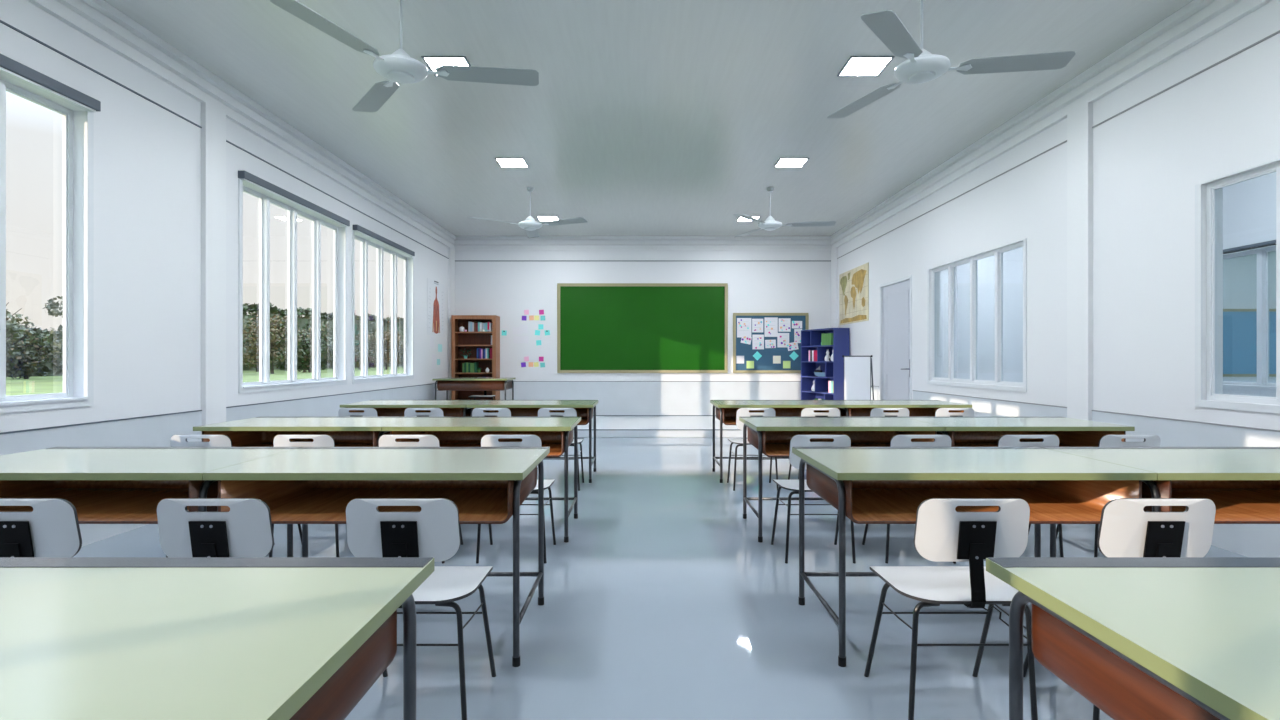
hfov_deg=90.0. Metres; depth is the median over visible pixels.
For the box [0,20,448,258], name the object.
trim
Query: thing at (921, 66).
ceiling fan
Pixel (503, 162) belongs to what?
recessed light
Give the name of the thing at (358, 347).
tree
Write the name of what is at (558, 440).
tray
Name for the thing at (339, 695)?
tray
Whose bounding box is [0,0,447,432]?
wall
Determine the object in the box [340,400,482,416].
school desk
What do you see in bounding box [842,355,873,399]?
whiteboard
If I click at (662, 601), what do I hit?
floor
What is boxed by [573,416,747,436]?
platform
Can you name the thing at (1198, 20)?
trim
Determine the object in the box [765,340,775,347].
paper sheet
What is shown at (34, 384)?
ground
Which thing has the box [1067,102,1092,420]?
trim
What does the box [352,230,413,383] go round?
window
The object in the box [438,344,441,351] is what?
sticky note
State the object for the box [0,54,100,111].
roller blind
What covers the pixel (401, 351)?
tree
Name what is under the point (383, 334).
tree
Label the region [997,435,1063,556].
chair
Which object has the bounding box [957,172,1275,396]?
wall
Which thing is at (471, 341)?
bookcase
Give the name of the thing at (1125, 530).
chair
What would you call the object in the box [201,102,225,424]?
trim
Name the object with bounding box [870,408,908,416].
chair
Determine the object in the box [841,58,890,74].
diffuser
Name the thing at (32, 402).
window
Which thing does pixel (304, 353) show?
tree
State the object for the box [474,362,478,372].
book
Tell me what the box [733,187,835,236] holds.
ceiling fan
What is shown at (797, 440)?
chair
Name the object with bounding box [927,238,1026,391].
window
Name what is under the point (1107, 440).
chair
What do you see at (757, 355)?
sticky note
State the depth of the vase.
11.62 m
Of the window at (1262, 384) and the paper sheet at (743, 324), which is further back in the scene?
the paper sheet at (743, 324)
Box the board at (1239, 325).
[1223,309,1275,376]
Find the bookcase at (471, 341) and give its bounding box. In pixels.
[451,315,499,399]
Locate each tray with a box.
[0,480,217,523]
[202,431,389,446]
[218,466,536,523]
[289,610,396,719]
[349,408,471,416]
[390,429,572,456]
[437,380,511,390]
[472,408,592,424]
[716,407,839,424]
[748,427,936,456]
[807,464,1141,523]
[840,408,963,416]
[937,431,1125,446]
[1032,604,1219,719]
[1142,480,1279,523]
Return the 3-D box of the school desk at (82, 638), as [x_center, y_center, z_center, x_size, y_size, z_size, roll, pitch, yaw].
[-1.030,0.789,1.002,1.188,0.741,0.711,0,0,0]
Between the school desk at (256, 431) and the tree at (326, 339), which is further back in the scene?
the tree at (326, 339)
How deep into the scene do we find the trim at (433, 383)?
4.57 m
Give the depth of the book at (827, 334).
11.01 m
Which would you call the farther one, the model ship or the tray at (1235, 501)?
the model ship
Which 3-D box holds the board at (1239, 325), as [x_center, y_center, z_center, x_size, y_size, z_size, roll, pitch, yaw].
[11.800,-0.320,11.883,3.100,1.260,0.035,0,0,0]
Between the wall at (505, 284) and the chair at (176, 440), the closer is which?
the chair at (176, 440)
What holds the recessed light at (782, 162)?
in the ceiling
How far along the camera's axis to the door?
9.03 m
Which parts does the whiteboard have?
leg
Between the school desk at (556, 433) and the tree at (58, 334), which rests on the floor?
the school desk at (556, 433)
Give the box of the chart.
[427,278,444,336]
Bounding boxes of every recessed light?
[421,56,470,76]
[495,158,528,166]
[537,216,558,220]
[737,216,759,220]
[774,158,808,166]
[837,56,894,76]
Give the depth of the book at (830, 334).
10.92 m
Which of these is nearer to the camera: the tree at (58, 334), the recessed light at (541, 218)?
the recessed light at (541, 218)
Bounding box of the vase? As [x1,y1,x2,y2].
[459,323,464,331]
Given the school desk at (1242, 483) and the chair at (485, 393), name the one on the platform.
the chair at (485, 393)
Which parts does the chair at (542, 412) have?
backrest, leg, leg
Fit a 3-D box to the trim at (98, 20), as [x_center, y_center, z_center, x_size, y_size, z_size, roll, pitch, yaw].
[-3.445,-2.163,4.150,0.070,0.247,15.500,0,0,0]
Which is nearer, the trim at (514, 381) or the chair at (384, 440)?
the chair at (384, 440)
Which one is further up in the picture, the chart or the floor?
the chart
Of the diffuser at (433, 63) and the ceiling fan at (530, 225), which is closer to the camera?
the diffuser at (433, 63)
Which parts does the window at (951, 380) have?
sash, sash, sash, sash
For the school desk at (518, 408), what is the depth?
6.33 m
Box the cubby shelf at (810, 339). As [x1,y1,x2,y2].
[801,328,849,399]
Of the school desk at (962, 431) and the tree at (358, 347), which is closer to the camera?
the school desk at (962, 431)
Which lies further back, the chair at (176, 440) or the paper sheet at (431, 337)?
the paper sheet at (431, 337)
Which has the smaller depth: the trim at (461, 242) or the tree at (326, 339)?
the trim at (461, 242)
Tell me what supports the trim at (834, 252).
attached to the wall at (1149, 159)
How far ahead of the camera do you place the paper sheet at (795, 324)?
11.88 m
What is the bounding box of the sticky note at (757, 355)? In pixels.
[753,351,761,359]
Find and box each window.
[0,72,93,412]
[238,178,346,392]
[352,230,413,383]
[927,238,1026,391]
[1195,158,1279,413]
[1223,240,1275,392]
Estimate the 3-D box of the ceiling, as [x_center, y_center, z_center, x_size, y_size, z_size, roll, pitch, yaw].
[0.055,-2.347,4.150,7.330,0.120,15.760,0,0,0]
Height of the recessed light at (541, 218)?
0.008 m
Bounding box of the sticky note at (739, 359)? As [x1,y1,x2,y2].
[736,356,743,363]
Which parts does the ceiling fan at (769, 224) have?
blade, blade, rod, blade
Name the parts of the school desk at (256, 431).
leg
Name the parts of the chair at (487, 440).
leg, leg, backrest, leg, seat, leg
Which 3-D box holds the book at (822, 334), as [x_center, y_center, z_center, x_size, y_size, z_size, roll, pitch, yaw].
[3.248,-0.359,11.168,0.150,0.211,0.065,0,0,-20]
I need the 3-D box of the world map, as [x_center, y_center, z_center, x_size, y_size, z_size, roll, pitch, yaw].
[3.582,-1.075,10.760,0.014,0.910,1.440,0,0,0]
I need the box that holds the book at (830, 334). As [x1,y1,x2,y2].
[829,333,832,344]
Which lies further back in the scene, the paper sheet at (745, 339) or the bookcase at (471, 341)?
the paper sheet at (745, 339)
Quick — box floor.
[74,437,1246,719]
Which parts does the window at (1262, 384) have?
sash, sill, sash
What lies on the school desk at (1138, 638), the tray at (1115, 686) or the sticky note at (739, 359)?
the tray at (1115, 686)
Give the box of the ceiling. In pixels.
[104,0,1192,235]
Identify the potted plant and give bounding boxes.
[460,348,470,358]
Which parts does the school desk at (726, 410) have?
leg, leg, rail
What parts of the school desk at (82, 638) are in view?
leg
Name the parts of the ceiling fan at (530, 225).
blade, blade, blade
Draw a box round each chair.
[0,498,81,556]
[157,498,273,556]
[166,435,274,556]
[269,435,338,556]
[338,408,377,416]
[346,498,495,719]
[379,435,462,563]
[404,408,443,416]
[468,377,495,399]
[472,408,510,416]
[476,435,555,563]
[537,408,583,490]
[727,408,778,490]
[771,435,855,563]
[788,408,839,479]
[862,435,955,563]
[864,498,1037,719]
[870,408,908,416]
[935,408,973,416]
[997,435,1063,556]
[1023,498,1215,719]
[1056,435,1159,556]
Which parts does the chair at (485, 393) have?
seat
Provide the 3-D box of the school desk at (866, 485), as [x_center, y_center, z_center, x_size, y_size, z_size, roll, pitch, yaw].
[1.328,0.789,2.735,1.188,0.741,0.711,0,0,0]
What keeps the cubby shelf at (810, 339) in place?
on the platform
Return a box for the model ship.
[814,366,824,376]
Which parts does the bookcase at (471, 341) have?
panel, panel, shelf, shelf, shelf, shelf, rail, shelf, panel, panel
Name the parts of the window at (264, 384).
sash, sash, sill, sash, sash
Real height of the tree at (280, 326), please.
7.298 m
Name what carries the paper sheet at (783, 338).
attached to the bulletin board at (764, 364)
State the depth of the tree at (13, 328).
42.71 m
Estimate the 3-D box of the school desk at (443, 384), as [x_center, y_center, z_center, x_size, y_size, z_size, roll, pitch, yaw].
[-2.720,0.669,10.575,1.188,0.741,0.711,0,0,0]
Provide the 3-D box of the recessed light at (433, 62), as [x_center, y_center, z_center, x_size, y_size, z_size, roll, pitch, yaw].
[-1.480,-2.283,4.980,0.332,0.008,0.332,0,0,0]
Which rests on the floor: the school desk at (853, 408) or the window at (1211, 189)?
the school desk at (853, 408)
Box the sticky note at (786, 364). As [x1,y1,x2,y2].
[783,361,790,367]
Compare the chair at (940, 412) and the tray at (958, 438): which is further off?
the chair at (940, 412)
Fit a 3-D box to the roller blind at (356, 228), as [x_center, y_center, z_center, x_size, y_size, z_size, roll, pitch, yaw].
[-3.450,-1.601,8.730,0.061,0.077,1.973,0,0,0]
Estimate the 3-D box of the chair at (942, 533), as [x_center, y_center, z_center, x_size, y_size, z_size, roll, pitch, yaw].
[1.030,0.794,2.151,0.414,0.739,0.412,0,0,0]
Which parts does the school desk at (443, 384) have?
leg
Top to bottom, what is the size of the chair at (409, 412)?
0.739 m
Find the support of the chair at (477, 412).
on the floor
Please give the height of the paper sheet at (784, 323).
0.249 m
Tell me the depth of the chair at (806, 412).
5.66 m
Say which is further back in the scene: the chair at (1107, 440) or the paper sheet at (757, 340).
the paper sheet at (757, 340)
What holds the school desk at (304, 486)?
on the floor
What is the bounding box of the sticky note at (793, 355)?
[790,352,797,359]
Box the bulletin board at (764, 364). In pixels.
[733,313,808,372]
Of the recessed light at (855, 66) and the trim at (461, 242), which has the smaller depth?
the recessed light at (855, 66)
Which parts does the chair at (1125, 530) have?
leg, leg, backrest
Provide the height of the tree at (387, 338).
7.092 m
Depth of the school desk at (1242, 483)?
2.70 m
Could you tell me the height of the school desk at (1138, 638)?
0.741 m
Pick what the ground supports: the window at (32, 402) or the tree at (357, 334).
the tree at (357, 334)
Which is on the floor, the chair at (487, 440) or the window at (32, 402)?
the chair at (487, 440)
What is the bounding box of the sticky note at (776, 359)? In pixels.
[773,356,780,363]
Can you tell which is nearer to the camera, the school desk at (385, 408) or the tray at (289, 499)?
the tray at (289, 499)
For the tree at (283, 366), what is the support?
on the ground
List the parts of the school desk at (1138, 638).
leg, leg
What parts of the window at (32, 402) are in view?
sash, sill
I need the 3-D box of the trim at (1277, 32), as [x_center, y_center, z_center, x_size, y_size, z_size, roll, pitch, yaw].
[3.585,-1.841,4.010,0.010,0.010,15.220,0,0,0]
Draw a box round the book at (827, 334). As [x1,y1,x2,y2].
[826,333,829,344]
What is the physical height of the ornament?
0.213 m
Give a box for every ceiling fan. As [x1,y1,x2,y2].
[270,0,538,112]
[468,187,587,237]
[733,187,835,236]
[827,0,1075,117]
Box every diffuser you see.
[425,58,467,70]
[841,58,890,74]
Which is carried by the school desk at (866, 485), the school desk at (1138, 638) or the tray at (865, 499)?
the tray at (865, 499)
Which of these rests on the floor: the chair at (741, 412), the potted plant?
the chair at (741, 412)
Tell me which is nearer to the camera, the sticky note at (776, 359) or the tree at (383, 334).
the sticky note at (776, 359)
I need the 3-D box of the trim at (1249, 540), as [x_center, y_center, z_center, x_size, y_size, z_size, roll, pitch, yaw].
[3.586,0.782,4.010,0.008,0.756,15.220,0,0,0]
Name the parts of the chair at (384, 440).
backrest, leg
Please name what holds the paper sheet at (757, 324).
attached to the bulletin board at (764, 364)
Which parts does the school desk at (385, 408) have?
leg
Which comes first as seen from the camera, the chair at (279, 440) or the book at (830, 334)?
the chair at (279, 440)
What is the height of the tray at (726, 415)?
0.164 m
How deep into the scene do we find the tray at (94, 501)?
2.80 m
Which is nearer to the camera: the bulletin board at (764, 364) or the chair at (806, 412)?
the chair at (806, 412)
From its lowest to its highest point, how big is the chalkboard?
1.664 m
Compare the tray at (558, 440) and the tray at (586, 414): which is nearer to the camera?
the tray at (558, 440)
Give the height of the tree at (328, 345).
6.205 m
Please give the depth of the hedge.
107.48 m
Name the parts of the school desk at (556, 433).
rail, leg, rail, leg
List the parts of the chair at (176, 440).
backrest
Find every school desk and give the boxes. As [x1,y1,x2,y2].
[0,447,300,556]
[0,557,434,719]
[193,417,417,446]
[203,447,549,666]
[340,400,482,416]
[382,417,580,542]
[432,378,515,399]
[467,400,597,482]
[710,400,844,482]
[739,417,944,542]
[792,447,1156,666]
[825,400,971,416]
[903,417,1134,446]
[986,557,1279,719]
[1041,447,1279,556]
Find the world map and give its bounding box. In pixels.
[839,262,868,324]
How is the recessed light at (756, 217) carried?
in the ceiling
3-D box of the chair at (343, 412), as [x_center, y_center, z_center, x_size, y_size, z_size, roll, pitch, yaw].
[-2.505,0.794,5.856,0.414,0.739,0.412,0,0,0]
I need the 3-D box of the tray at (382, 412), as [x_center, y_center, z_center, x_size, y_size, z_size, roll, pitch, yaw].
[-2.222,0.530,6.335,1.093,0.164,0.646,0,0,0]
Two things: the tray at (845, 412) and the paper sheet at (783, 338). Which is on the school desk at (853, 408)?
the tray at (845, 412)
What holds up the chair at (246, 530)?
on the floor
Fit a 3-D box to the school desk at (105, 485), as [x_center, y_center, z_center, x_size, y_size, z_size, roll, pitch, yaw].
[-2.222,0.789,2.735,1.188,0.741,0.711,0,0,0]
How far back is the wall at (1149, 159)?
4.70 m
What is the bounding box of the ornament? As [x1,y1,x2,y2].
[825,349,830,360]
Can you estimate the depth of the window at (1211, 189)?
4.04 m
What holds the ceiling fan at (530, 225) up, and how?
hanging from the ceiling
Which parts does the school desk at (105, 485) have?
leg, leg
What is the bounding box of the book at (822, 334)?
[821,333,825,344]
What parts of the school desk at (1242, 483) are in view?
leg, leg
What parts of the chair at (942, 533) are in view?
leg, leg, seat, backrest, leg, leg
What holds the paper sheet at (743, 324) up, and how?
attached to the bulletin board at (764, 364)
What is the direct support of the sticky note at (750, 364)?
attached to the bulletin board at (764, 364)
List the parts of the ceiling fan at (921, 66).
blade, blade, blade arm, blade arm, rod, blade arm, blade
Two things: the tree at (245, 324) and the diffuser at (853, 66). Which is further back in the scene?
the tree at (245, 324)
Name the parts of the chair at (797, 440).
leg, leg, seat, backrest, leg, leg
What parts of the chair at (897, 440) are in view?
leg, leg, backrest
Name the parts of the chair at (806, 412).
backrest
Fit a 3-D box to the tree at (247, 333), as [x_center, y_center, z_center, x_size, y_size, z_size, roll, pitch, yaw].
[-52.371,-1.780,87.637,6.977,6.882,6.354,0,0,-3]
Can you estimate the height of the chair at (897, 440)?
0.739 m
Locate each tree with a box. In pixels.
[6,302,26,343]
[6,314,62,378]
[40,296,62,356]
[243,312,301,373]
[243,315,250,358]
[243,322,286,371]
[273,329,306,370]
[280,321,332,371]
[298,327,332,369]
[321,335,359,364]
[355,330,384,369]
[355,333,375,363]
[368,329,403,369]
[369,334,390,367]
[390,335,403,368]
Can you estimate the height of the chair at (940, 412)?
0.739 m
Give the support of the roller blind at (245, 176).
attached to the window at (264, 384)
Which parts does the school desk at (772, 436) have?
leg, rail, leg, rail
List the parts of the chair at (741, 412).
leg, leg, seat, backrest, leg, leg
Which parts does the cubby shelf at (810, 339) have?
panel, panel, shelf, shelf, shelf, shelf, panel, panel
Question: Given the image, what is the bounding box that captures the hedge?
[7,302,403,376]
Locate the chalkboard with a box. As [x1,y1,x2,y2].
[557,283,727,372]
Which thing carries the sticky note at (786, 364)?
attached to the bulletin board at (764, 364)
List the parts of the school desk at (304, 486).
leg, rail, leg, rail, leg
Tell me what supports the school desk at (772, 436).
on the floor
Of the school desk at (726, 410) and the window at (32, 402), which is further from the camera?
the school desk at (726, 410)
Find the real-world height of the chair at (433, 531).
0.739 m
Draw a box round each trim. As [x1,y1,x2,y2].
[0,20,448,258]
[0,383,434,433]
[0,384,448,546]
[27,0,455,248]
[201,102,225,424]
[448,248,454,399]
[454,236,831,249]
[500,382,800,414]
[514,381,800,415]
[573,429,739,429]
[830,0,1272,248]
[831,248,837,327]
[837,30,1279,258]
[871,386,1279,556]
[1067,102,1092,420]
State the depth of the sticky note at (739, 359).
11.88 m
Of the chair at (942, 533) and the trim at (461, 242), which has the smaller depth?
the chair at (942, 533)
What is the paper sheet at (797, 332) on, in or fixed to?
attached to the bulletin board at (764, 364)
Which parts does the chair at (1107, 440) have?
leg, backrest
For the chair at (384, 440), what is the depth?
3.63 m
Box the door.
[880,275,911,399]
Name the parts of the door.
panel, handle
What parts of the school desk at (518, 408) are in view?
rail, leg, leg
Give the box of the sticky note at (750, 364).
[747,361,753,367]
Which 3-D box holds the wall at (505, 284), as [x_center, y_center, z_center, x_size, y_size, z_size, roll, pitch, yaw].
[5.260,-0.564,11.965,17.480,3.447,0.130,0,0,0]
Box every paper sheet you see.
[430,336,433,347]
[737,318,750,336]
[741,335,751,343]
[752,319,762,331]
[752,335,763,348]
[764,317,777,336]
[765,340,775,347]
[777,333,788,346]
[779,318,790,331]
[787,342,798,350]
[792,321,801,327]
[794,329,801,342]
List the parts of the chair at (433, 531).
leg, backrest, leg, seat, leg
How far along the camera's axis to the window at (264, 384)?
6.53 m
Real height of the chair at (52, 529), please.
0.739 m
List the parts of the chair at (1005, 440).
backrest, leg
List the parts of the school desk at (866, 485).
leg, rail, leg, rail, leg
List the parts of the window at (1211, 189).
sash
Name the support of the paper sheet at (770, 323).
attached to the bulletin board at (764, 364)
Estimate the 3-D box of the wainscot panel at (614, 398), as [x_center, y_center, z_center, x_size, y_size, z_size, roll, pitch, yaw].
[0.055,0.722,11.896,6.990,0.636,0.008,0,0,0]
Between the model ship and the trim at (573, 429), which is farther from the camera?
the model ship
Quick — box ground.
[6,366,403,395]
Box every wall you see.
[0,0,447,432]
[455,245,1275,382]
[838,0,1279,429]
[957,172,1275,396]
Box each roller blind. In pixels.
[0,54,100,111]
[238,171,349,226]
[353,225,414,256]
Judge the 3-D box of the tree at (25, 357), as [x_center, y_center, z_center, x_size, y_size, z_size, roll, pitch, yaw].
[-52.147,-1.152,54.266,5.440,5.739,4.491,0,0,-19]
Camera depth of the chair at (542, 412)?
5.67 m
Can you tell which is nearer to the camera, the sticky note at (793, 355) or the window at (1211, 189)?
the window at (1211, 189)
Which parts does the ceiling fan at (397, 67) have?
blade, blade arm, blade, blade arm, rod, blade arm, blade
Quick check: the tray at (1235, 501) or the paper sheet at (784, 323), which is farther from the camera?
the paper sheet at (784, 323)
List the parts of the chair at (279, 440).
leg, leg, backrest, leg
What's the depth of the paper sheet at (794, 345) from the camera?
11.88 m
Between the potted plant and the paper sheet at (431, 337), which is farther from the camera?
the potted plant
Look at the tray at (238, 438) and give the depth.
4.65 m
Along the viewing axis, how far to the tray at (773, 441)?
4.45 m
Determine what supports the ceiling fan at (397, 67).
hanging from the ceiling
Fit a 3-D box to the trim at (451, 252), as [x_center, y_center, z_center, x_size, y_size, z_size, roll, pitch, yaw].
[-3.460,-0.500,11.760,0.040,3.080,0.280,0,0,0]
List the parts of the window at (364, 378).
sash, sash, sill, sash, sash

